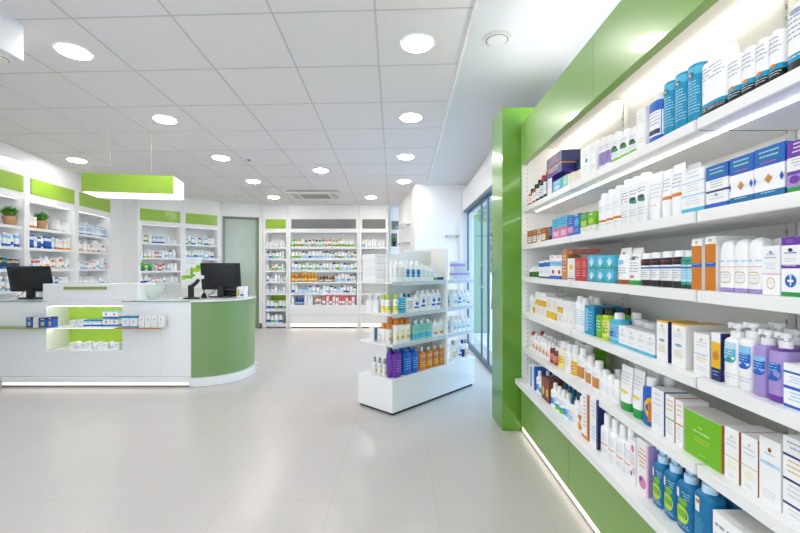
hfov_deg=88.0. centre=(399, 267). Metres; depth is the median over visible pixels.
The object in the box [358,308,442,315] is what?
shelf
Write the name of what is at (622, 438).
lotion bottle
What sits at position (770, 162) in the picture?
carton
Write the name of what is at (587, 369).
print
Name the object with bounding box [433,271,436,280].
lotion bottle
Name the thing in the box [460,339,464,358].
lotion bottle
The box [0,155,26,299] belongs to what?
shelving unit
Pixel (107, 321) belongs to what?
carton
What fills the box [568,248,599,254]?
carton
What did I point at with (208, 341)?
service counter
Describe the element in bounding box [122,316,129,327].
carton
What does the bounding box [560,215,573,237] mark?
carton
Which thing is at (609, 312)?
lotion bottle
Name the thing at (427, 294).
lotion bottle
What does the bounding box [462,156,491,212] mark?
trim
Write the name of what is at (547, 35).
ceiling slab
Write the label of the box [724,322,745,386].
pump bottle
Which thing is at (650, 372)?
tube
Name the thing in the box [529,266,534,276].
lotion bottle
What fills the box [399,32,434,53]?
recessed light
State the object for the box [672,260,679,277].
print
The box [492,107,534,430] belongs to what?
pillar
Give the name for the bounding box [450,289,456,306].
lotion bottle
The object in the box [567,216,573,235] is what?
carton
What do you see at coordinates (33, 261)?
box
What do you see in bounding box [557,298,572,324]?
carton
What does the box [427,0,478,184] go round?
trim
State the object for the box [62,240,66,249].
box
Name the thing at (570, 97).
panel
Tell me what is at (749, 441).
carton
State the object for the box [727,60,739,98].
print
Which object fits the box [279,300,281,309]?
medicine bottle
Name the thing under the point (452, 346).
lotion bottle
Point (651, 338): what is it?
carton
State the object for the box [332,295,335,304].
medicine bottle
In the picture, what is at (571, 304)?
carton
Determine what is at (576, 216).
carton
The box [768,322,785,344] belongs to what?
pump bottle
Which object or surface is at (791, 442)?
carton
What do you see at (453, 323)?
lotion bottle
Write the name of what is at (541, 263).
carton
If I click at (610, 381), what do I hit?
lotion bottle
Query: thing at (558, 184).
carton
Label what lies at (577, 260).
carton
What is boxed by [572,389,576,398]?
lotion bottle
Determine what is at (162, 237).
box
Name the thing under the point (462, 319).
lotion bottle
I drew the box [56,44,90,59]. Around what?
diffuser
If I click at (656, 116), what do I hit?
print
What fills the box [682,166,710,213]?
carton
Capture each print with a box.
[399,302,405,309]
[405,269,409,276]
[416,269,420,276]
[420,354,425,366]
[532,192,535,200]
[536,188,538,198]
[539,185,542,196]
[543,181,545,194]
[553,355,557,362]
[577,360,583,378]
[578,411,581,429]
[585,367,590,383]
[592,372,598,388]
[602,320,609,336]
[609,324,618,340]
[611,141,617,156]
[617,252,625,277]
[620,137,626,152]
[621,192,627,217]
[621,371,629,393]
[629,134,635,147]
[629,190,636,216]
[629,256,638,277]
[633,375,642,399]
[637,186,645,214]
[644,398,651,421]
[649,109,663,138]
[649,183,659,206]
[652,467,660,498]
[664,89,673,126]
[664,476,673,516]
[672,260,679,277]
[675,81,686,121]
[677,486,689,529]
[688,72,699,114]
[694,495,703,532]
[702,60,724,111]
[720,260,733,282]
[724,341,735,377]
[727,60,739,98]
[734,260,747,282]
[738,345,750,382]
[741,52,753,92]
[748,260,761,283]
[753,355,764,374]
[755,44,766,84]
[768,36,780,77]
[768,361,783,391]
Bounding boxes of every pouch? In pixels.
[617,247,632,283]
[629,247,644,284]
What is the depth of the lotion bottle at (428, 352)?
3.70 m
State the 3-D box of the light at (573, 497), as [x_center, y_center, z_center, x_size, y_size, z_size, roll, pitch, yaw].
[0.868,1.157,1.665,0.003,0.034,0.910,0,0,1]
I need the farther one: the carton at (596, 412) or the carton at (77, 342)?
the carton at (77, 342)
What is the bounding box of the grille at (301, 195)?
[300,194,330,197]
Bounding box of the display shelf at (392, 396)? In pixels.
[358,248,474,414]
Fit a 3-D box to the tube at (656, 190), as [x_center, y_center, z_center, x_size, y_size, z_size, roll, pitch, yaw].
[0.891,-0.249,1.436,0.035,0.162,0.067,0,0,1]
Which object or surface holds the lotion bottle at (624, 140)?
on the shelving unit at (608, 500)
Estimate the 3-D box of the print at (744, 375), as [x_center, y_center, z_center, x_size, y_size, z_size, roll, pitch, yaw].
[0.892,0.248,1.075,0.006,0.092,0.039,0,0,1]
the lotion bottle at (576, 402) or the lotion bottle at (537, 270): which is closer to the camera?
the lotion bottle at (576, 402)
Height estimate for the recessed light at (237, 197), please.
0.020 m
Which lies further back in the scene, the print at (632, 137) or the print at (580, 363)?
the print at (580, 363)
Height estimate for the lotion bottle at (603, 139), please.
0.135 m
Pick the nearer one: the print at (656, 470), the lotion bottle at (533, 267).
the print at (656, 470)
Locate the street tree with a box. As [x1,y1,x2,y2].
[474,205,491,308]
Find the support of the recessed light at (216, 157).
in the ceiling at (293, 87)
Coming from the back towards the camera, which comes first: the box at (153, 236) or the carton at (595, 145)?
the box at (153, 236)
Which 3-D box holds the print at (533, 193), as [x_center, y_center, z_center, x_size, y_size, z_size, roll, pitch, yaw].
[0.901,-0.478,2.792,0.018,0.055,0.074,0,0,1]
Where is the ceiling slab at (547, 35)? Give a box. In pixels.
[429,0,620,184]
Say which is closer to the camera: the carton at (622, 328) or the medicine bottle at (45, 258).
the carton at (622, 328)
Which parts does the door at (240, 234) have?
edge rail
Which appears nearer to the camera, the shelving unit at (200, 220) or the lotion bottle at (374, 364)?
the lotion bottle at (374, 364)
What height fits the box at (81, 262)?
0.120 m
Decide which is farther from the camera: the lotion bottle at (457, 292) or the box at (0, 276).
the box at (0, 276)
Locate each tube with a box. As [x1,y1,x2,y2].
[621,363,633,411]
[633,368,645,419]
[635,364,646,377]
[647,369,659,385]
[649,171,662,219]
[662,168,672,216]
[672,162,685,214]
[688,162,700,170]
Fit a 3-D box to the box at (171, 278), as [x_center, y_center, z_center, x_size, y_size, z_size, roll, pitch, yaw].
[-4.089,0.208,7.412,0.060,0.114,0.058,0,0,45]
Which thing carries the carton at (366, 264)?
on the carton at (367, 271)
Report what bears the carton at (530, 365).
on the shelving unit at (540, 421)
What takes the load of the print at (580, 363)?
attached to the lotion bottle at (582, 358)
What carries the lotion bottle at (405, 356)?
on the display shelf at (392, 396)
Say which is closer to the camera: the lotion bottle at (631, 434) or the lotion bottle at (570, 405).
the lotion bottle at (631, 434)
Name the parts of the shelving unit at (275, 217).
panel, sign panel, shelf, shelf, panel, sign panel, panel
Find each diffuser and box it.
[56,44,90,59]
[67,158,85,162]
[83,191,181,199]
[154,116,175,123]
[174,177,183,199]
[213,156,228,160]
[247,180,259,182]
[314,169,327,172]
[398,155,413,159]
[398,180,409,182]
[401,114,420,121]
[403,36,431,52]
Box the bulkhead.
[0,9,23,66]
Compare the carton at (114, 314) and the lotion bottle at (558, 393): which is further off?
the carton at (114, 314)
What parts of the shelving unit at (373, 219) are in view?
panel, drawer, drawer, sign panel, shelf, shelf, panel, drawer, panel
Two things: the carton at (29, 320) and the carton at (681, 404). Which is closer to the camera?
the carton at (681, 404)
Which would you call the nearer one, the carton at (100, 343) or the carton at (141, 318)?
the carton at (141, 318)
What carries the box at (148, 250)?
on the shelving unit at (156, 217)
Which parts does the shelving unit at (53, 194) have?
panel, panel, shelf, shelf, sign panel, shelf, panel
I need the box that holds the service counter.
[0,283,257,386]
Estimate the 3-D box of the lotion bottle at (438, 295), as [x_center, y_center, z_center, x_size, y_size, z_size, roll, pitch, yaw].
[0.345,0.286,3.819,0.041,0.177,0.070,0,0,43]
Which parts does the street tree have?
crown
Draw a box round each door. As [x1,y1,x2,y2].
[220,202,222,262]
[223,217,261,327]
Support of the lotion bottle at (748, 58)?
on the shelving unit at (774, 105)
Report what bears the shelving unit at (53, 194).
on the floor
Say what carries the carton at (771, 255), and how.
on the shelving unit at (774, 105)
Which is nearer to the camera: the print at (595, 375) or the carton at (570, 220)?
the print at (595, 375)
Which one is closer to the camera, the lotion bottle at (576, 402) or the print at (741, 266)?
the print at (741, 266)
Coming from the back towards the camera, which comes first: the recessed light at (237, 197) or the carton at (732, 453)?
the recessed light at (237, 197)
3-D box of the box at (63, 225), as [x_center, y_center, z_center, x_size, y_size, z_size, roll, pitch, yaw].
[-4.623,-0.552,5.662,0.060,0.117,0.049,0,0,-7]
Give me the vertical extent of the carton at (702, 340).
0.123 m
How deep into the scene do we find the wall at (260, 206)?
8.20 m
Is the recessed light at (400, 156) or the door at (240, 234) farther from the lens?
the door at (240, 234)
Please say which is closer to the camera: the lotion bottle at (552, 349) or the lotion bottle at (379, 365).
the lotion bottle at (552, 349)
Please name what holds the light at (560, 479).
attached to the shelving unit at (540, 421)
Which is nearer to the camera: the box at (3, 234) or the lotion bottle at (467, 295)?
the lotion bottle at (467, 295)
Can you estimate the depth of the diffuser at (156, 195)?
4.27 m
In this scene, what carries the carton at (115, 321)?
on the service counter
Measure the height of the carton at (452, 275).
0.086 m
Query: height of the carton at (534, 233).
0.086 m
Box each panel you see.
[521,36,601,164]
[593,0,718,99]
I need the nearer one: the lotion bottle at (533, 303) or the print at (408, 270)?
the lotion bottle at (533, 303)
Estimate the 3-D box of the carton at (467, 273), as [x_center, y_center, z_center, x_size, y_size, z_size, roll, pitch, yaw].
[0.662,0.072,4.172,0.050,0.085,0.077,0,0,42]
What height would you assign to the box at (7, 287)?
0.156 m
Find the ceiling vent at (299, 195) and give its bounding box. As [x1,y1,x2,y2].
[286,191,342,199]
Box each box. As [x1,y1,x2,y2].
[0,232,6,245]
[0,258,6,268]
[0,276,1,290]
[2,277,9,290]
[7,234,10,245]
[10,233,18,246]
[30,216,32,227]
[30,234,33,247]
[31,259,35,265]
[33,217,36,227]
[34,237,36,247]
[37,237,40,247]
[42,236,47,248]
[48,237,50,248]
[51,237,53,248]
[52,220,58,230]
[52,258,58,268]
[54,239,58,248]
[55,257,61,268]
[59,223,65,231]
[59,240,61,249]
[62,238,69,249]
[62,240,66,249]
[63,260,67,268]
[79,261,83,268]
[147,249,150,257]
[148,263,151,270]
[152,235,155,242]
[156,236,160,242]
[161,235,164,242]
[169,276,173,282]
[191,236,194,244]
[204,237,207,244]
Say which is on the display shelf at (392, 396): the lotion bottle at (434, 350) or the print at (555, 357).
the lotion bottle at (434, 350)
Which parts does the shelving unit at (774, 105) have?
price rail, price rail, price rail, price rail, price rail, shelf, shelf, shelf, shelf, shelf, panel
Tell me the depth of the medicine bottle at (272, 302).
8.25 m
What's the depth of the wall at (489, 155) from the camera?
5.19 m
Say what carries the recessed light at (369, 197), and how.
in the ceiling at (293, 87)
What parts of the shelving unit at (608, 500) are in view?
panel, shelf, price rail, price rail, price rail, price rail, price rail, shelf, shelf, shelf, shelf, shelf, panel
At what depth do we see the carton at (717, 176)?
1.13 m
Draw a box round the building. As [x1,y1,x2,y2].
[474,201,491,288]
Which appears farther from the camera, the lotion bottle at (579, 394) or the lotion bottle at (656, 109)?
the lotion bottle at (579, 394)
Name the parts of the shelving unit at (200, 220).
panel, panel, sign panel, shelf, panel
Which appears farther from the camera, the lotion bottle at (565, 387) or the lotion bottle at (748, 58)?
the lotion bottle at (565, 387)
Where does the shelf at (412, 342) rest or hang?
attached to the display shelf at (392, 396)
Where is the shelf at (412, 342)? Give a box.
[358,335,442,346]
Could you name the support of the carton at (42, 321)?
on the service counter
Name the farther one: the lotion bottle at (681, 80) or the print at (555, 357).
the print at (555, 357)
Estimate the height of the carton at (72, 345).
0.066 m
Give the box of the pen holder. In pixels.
[201,289,206,297]
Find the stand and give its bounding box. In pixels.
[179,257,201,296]
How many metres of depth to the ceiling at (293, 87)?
3.38 m
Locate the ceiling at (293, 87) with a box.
[0,0,474,207]
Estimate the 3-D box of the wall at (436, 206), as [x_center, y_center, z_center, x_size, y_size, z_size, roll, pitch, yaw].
[0.698,-0.110,6.570,0.925,2.600,0.140,0,0,0]
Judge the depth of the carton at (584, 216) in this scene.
1.98 m
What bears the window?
in the wall at (436, 206)
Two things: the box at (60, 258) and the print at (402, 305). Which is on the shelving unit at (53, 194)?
the box at (60, 258)
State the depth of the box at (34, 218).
5.13 m
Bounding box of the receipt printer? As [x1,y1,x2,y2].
[225,289,236,295]
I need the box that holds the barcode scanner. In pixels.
[183,275,203,298]
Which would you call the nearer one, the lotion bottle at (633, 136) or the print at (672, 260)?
the print at (672, 260)
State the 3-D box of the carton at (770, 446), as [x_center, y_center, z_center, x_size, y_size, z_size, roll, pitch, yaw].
[0.934,0.492,0.995,0.092,0.159,0.058,0,0,1]
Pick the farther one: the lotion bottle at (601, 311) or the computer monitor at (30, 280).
the computer monitor at (30, 280)
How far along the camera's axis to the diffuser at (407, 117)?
3.90 m
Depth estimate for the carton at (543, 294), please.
2.63 m
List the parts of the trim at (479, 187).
shutter rail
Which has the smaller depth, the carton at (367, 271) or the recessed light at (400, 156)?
the carton at (367, 271)
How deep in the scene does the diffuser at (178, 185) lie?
4.40 m
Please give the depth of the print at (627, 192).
1.61 m
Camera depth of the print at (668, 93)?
1.35 m
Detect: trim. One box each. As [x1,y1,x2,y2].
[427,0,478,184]
[459,193,465,342]
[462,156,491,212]
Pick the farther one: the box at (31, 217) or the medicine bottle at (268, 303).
the medicine bottle at (268, 303)
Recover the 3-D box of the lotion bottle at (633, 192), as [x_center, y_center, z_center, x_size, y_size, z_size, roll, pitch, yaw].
[0.897,-0.255,1.560,0.046,0.176,0.055,0,0,1]
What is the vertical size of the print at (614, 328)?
0.064 m
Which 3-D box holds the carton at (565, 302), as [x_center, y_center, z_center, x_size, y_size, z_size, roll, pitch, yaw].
[0.937,0.249,2.270,0.061,0.138,0.069,0,0,1]
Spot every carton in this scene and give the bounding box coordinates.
[26,317,32,327]
[33,317,41,327]
[39,317,46,327]
[47,316,57,327]
[69,342,75,348]
[70,320,74,325]
[79,319,85,325]
[80,342,85,348]
[84,319,95,325]
[86,341,94,348]
[93,319,101,325]
[97,341,105,348]
[102,311,110,317]
[102,318,112,325]
[103,342,109,348]
[111,311,121,317]
[111,318,121,325]
[114,342,121,348]
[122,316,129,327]
[130,316,138,327]
[139,316,144,327]
[145,316,150,327]
[151,316,157,327]
[158,316,165,327]
[363,254,385,260]
[363,261,385,267]
[363,268,385,274]
[363,275,385,281]
[366,299,373,311]
[369,326,377,341]
[372,300,380,312]
[449,271,456,279]
[450,261,456,271]
[457,261,460,271]
[457,271,460,279]
[461,261,464,271]
[461,272,464,279]
[465,271,469,278]
[527,230,532,243]
[529,364,531,386]
[532,229,536,242]
[532,364,542,390]
[535,291,544,316]
[537,228,540,241]
[539,261,543,277]
[541,227,548,240]
[541,292,555,318]
[541,365,551,375]
[541,375,551,399]
[544,260,549,278]
[545,378,557,403]
[546,177,560,195]
[546,296,556,320]
[547,149,580,179]
[550,255,556,278]
[552,218,559,238]
[552,292,566,296]
[552,297,562,322]
[553,177,562,191]
[555,378,563,388]
[556,255,561,278]
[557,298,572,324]
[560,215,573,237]
[562,249,577,279]
[563,174,568,186]
[563,300,573,326]
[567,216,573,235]
[568,172,573,184]
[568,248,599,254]
[568,258,574,279]
[568,301,575,328]
[574,169,580,181]
[574,213,581,234]
[575,258,580,280]
[576,157,580,170]
[580,212,588,233]
[581,144,590,177]
[581,257,587,280]
[582,390,589,440]
[585,305,622,335]
[588,211,598,231]
[588,255,597,268]
[588,269,595,281]
[590,395,613,449]
[591,140,599,172]
[593,347,605,368]
[596,255,606,268]
[596,269,604,282]
[605,255,619,268]
[605,269,617,282]
[619,325,638,347]
[627,327,648,350]
[630,438,636,485]
[636,330,656,354]
[637,106,649,148]
[637,437,659,497]
[646,333,656,357]
[652,386,687,435]
[657,320,694,362]
[665,394,698,442]
[672,322,727,369]
[675,399,708,448]
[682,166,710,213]
[685,408,750,473]
[692,238,704,289]
[694,332,710,377]
[705,236,754,290]
[706,161,729,208]
[711,332,729,381]
[713,509,774,532]
[724,425,776,484]
[729,152,753,203]
[741,433,782,497]
[754,141,792,198]
[759,435,782,512]
[762,245,780,295]
[781,236,799,296]
[783,434,799,524]
[784,362,799,410]
[787,139,799,192]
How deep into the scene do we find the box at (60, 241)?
5.59 m
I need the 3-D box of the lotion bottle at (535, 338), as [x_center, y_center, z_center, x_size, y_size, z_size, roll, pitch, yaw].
[0.941,0.511,2.854,0.051,0.120,0.065,0,0,1]
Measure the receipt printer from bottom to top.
0.074 m
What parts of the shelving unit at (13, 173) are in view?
shelf, shelf, shelf, sign panel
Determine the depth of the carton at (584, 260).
2.03 m
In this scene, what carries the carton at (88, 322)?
on the service counter
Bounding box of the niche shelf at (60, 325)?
[53,323,121,327]
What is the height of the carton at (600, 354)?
0.132 m
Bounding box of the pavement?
[474,289,491,351]
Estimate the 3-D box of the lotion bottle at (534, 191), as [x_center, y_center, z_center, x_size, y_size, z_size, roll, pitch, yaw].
[0.922,-0.499,2.792,0.060,0.128,0.078,0,0,1]
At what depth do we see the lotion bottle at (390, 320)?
3.43 m
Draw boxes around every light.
[2,383,187,384]
[51,41,95,60]
[65,157,87,162]
[81,132,183,199]
[151,114,178,123]
[211,155,230,160]
[233,196,248,198]
[245,179,261,182]
[267,196,280,198]
[291,324,356,325]
[312,168,329,172]
[361,324,380,325]
[365,196,376,198]
[396,154,415,159]
[396,179,410,182]
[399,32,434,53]
[399,112,422,121]
[522,427,570,496]
[536,190,584,211]
[561,102,622,148]
[571,493,599,532]
[585,131,721,190]
[626,0,760,99]
[721,97,799,131]
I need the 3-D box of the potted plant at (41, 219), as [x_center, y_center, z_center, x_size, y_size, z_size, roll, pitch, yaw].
[-4.641,-0.614,5.351,0.234,0.242,0.233,0,0,0]
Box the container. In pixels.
[237,286,247,296]
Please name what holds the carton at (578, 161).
on the shelving unit at (540, 421)
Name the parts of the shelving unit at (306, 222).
panel, drawer, drawer, sign panel, shelf, shelf, shelf, shelf, shelf, shelf, panel, drawer, drawer, panel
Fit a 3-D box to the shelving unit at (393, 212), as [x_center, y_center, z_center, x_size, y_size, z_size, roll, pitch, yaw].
[-0.118,-0.030,8.410,0.200,2.440,0.300,0,0,0]
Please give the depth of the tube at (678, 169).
1.31 m
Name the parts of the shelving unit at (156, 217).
panel, panel, sign panel, shelf, shelf, shelf, shelf, panel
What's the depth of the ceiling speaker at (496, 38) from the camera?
2.62 m
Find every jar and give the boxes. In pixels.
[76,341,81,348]
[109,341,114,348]
[632,319,648,327]
[643,322,656,330]
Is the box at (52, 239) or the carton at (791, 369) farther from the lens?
the box at (52, 239)
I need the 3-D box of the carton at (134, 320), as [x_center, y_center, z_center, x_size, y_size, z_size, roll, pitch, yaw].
[-2.617,0.529,4.090,0.070,0.113,0.051,0,0,0]
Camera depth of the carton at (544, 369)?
2.70 m
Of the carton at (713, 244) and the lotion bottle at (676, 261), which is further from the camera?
the lotion bottle at (676, 261)
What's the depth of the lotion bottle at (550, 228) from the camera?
2.46 m
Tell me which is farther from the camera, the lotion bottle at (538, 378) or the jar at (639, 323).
the lotion bottle at (538, 378)
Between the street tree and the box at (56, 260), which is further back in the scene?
the street tree
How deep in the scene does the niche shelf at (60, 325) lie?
4.20 m
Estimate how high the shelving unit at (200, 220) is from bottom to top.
2.400 m
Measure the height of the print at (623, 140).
0.053 m
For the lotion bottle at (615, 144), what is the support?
on the shelving unit at (608, 500)
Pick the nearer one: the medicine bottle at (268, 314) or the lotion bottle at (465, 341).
the lotion bottle at (465, 341)
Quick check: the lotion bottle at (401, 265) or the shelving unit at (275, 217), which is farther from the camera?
the shelving unit at (275, 217)
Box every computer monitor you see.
[6,266,52,298]
[200,263,240,297]
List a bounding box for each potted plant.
[0,205,17,224]
[32,212,49,228]
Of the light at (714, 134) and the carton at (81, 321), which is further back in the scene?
the carton at (81, 321)
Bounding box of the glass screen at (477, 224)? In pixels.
[474,213,489,332]
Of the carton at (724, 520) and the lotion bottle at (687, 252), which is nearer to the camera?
the carton at (724, 520)
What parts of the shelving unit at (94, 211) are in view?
panel, panel, shelf, shelf, shelf, sign panel, panel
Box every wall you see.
[0,141,80,180]
[112,198,141,282]
[178,197,219,204]
[259,205,262,327]
[399,184,414,254]
[415,184,473,343]
[468,149,491,183]
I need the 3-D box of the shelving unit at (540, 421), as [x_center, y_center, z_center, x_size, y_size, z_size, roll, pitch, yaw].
[1.011,0.058,2.572,0.381,2.264,0.906,0,0,0]
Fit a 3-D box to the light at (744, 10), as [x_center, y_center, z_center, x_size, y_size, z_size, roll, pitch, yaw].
[1.144,-0.857,1.665,0.015,0.015,0.850,0,0,1]
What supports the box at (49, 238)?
on the shelving unit at (53, 194)
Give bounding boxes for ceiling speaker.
[0,53,11,63]
[483,31,510,46]
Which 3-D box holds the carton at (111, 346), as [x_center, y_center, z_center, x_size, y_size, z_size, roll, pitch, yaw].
[-2.948,0.791,4.245,0.050,0.078,0.050,0,0,0]
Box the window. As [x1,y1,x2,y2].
[467,192,491,373]
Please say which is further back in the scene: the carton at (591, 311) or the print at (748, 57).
the carton at (591, 311)
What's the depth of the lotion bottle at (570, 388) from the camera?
2.31 m
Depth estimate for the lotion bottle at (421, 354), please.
3.63 m
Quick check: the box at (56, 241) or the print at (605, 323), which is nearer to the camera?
the print at (605, 323)
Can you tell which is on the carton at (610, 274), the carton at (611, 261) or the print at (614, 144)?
the carton at (611, 261)
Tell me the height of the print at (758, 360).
0.046 m
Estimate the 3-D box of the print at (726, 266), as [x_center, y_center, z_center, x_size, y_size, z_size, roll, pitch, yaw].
[0.896,0.010,1.135,0.012,0.061,0.050,0,0,1]
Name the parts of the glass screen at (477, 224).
post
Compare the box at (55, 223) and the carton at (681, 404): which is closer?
the carton at (681, 404)
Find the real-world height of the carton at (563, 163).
0.117 m
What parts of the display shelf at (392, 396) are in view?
panel, panel, price rail, price rail, price rail, price rail, price rail, price rail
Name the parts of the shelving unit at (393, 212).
sign panel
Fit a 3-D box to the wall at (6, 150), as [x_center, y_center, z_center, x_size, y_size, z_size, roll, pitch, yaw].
[-4.592,-1.430,4.577,0.360,0.360,4.336,0,0,-7]
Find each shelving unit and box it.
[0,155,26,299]
[27,164,76,296]
[77,180,111,282]
[138,199,182,295]
[183,201,219,295]
[263,205,287,327]
[288,205,358,327]
[359,205,388,327]
[389,208,398,253]
[515,99,628,496]
[560,0,796,532]
[697,0,799,532]
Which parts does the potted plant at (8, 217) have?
pot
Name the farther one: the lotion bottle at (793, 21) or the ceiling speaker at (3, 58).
the ceiling speaker at (3, 58)
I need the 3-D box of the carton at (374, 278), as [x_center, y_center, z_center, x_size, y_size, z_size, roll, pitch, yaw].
[-0.215,0.086,3.589,0.156,0.057,0.150,0,0,42]
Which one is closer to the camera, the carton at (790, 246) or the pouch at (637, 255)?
the carton at (790, 246)
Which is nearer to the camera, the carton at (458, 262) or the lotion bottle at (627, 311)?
the lotion bottle at (627, 311)
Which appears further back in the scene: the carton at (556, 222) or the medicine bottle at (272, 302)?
the medicine bottle at (272, 302)
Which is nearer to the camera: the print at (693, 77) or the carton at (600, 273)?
the print at (693, 77)
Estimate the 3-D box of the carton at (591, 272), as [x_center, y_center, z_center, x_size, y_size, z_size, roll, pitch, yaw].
[0.933,0.035,1.952,0.061,0.058,0.081,0,0,1]
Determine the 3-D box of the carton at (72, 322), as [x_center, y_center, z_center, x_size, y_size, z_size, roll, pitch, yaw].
[-3.346,0.563,4.250,0.044,0.058,0.060,0,0,0]
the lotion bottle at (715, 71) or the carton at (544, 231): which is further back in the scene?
the carton at (544, 231)
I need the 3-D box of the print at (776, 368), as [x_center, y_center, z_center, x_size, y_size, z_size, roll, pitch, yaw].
[0.892,0.258,0.986,0.009,0.064,0.041,0,0,1]
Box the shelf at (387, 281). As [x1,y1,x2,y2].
[358,280,438,283]
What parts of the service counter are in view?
glass, panel, panel, panel, glass, panel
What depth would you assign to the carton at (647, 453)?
1.45 m
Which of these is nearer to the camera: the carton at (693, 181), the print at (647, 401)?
the carton at (693, 181)
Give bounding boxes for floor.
[0,327,595,532]
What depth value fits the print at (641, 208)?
1.50 m
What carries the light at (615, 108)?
attached to the shelving unit at (540, 421)
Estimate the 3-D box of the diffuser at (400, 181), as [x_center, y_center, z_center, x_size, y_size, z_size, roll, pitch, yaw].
[0.061,-1.319,6.325,0.189,0.002,0.189,0,-2,0]
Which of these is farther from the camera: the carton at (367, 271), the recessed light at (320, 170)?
the recessed light at (320, 170)
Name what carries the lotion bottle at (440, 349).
on the display shelf at (392, 396)
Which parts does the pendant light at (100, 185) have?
panel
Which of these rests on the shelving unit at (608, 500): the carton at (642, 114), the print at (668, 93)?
the carton at (642, 114)
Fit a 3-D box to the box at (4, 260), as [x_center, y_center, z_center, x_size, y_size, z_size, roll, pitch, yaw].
[-4.494,-0.053,4.670,0.060,0.129,0.055,0,0,-7]
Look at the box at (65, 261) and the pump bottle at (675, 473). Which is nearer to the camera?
the pump bottle at (675, 473)
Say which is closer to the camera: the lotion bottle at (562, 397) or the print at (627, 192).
the print at (627, 192)
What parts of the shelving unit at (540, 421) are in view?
panel, panel, price rail, price rail, price rail, price rail, price rail, shelf, shelf, shelf, shelf, shelf, shelf, panel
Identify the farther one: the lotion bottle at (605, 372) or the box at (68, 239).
the box at (68, 239)
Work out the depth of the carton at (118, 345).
4.22 m
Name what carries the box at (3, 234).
on the shelving unit at (13, 173)
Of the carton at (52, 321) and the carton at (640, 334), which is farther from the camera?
the carton at (52, 321)
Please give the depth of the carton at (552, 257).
2.46 m
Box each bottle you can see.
[2,279,4,290]
[11,234,13,246]
[44,257,48,265]
[144,235,147,242]
[266,301,269,309]
[266,313,269,322]
[270,301,273,309]
[274,301,277,309]
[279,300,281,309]
[279,314,282,322]
[294,262,297,270]
[322,295,325,304]
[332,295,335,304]
[339,295,341,304]
[352,295,354,304]
[372,356,377,373]
[377,357,381,374]
[381,294,385,312]
[381,323,386,343]
[382,358,386,376]
[385,295,390,313]
[385,323,391,343]
[387,349,391,377]
[388,318,392,342]
[389,260,393,281]
[392,349,400,377]
[393,260,398,281]
[393,294,397,313]
[393,318,398,343]
[397,293,405,312]
[398,318,404,342]
[399,261,403,281]
[401,348,410,374]
[404,260,409,281]
[404,318,410,341]
[405,294,412,311]
[410,261,414,280]
[411,320,418,339]
[411,348,417,372]
[413,295,418,311]
[415,261,420,280]
[418,320,424,338]
[418,347,425,370]
[419,290,424,310]
[420,264,424,280]
[424,290,430,309]
[424,319,430,337]
[425,266,429,280]
[425,346,431,368]
[429,266,433,280]
[431,290,435,309]
[431,319,437,336]
[431,346,437,366]
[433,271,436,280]
[435,289,440,308]
[437,318,443,335]
[437,345,443,364]
[440,271,443,279]
[448,289,449,305]
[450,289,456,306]
[450,316,456,332]
[450,340,454,360]
[454,340,458,359]
[455,290,460,305]
[455,316,460,331]
[457,340,461,359]
[460,290,464,305]
[460,316,464,330]
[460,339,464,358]
[464,290,469,304]
[464,316,469,329]
[464,339,467,357]
[528,189,533,204]
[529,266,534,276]
[529,294,534,312]
[529,331,535,349]
[532,184,537,202]
[532,298,534,313]
[532,333,537,351]
[533,266,537,276]
[536,180,541,200]
[536,266,538,277]
[536,335,541,353]
[536,371,541,392]
[539,175,545,199]
[539,336,544,355]
[542,338,548,357]
[543,171,546,197]
[546,341,552,360]
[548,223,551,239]
[550,343,555,362]
[551,382,557,407]
[553,346,559,365]
[555,386,561,410]
[558,340,570,369]
[559,389,565,415]
[563,382,567,391]
[564,392,570,419]
[565,343,572,373]
[566,386,572,395]
[568,396,574,423]
[571,344,580,377]
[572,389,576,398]
[573,400,579,428]
[575,296,583,330]
[575,392,581,399]
[577,347,587,382]
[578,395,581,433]
[580,298,590,331]
[585,344,594,355]
[585,355,594,387]
[588,296,594,304]
[592,298,602,304]
[592,360,603,392]
[596,309,604,337]
[599,137,605,168]
[599,193,607,229]
[600,369,609,396]
[601,412,611,456]
[602,307,615,340]
[604,135,614,165]
[605,189,614,228]
[606,374,615,400]
[608,418,619,464]
[609,312,629,343]
[611,131,622,162]
[612,378,620,404]
[613,185,623,226]
[615,369,621,377]
[616,423,627,471]
[620,128,631,157]
[621,179,631,224]
[622,308,630,319]
[624,427,636,478]
[627,312,642,324]
[629,126,636,152]
[629,176,640,223]
[637,172,652,221]
[641,253,651,285]
[643,376,658,426]
[649,92,663,142]
[650,252,662,285]
[652,447,669,509]
[660,251,674,286]
[661,376,675,386]
[664,73,676,134]
[664,455,683,521]
[672,250,685,287]
[675,63,689,129]
[677,465,701,532]
[681,250,691,287]
[687,251,691,288]
[688,54,707,122]
[694,481,726,532]
[702,42,743,115]
[719,493,742,509]
[720,240,738,291]
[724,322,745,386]
[727,53,742,102]
[734,239,753,292]
[738,322,761,391]
[741,45,756,94]
[748,237,773,293]
[753,328,777,397]
[755,36,770,87]
[756,322,769,336]
[768,28,787,81]
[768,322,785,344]
[768,331,799,403]
[773,237,781,244]
[784,328,799,349]
[787,0,799,71]
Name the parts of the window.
frame, sill, door handle, frame, frame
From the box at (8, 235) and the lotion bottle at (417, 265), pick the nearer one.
the lotion bottle at (417, 265)
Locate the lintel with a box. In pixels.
[222,202,258,217]
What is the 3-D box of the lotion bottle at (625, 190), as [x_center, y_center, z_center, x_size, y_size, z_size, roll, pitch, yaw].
[0.898,-0.256,1.620,0.046,0.177,0.057,0,0,1]

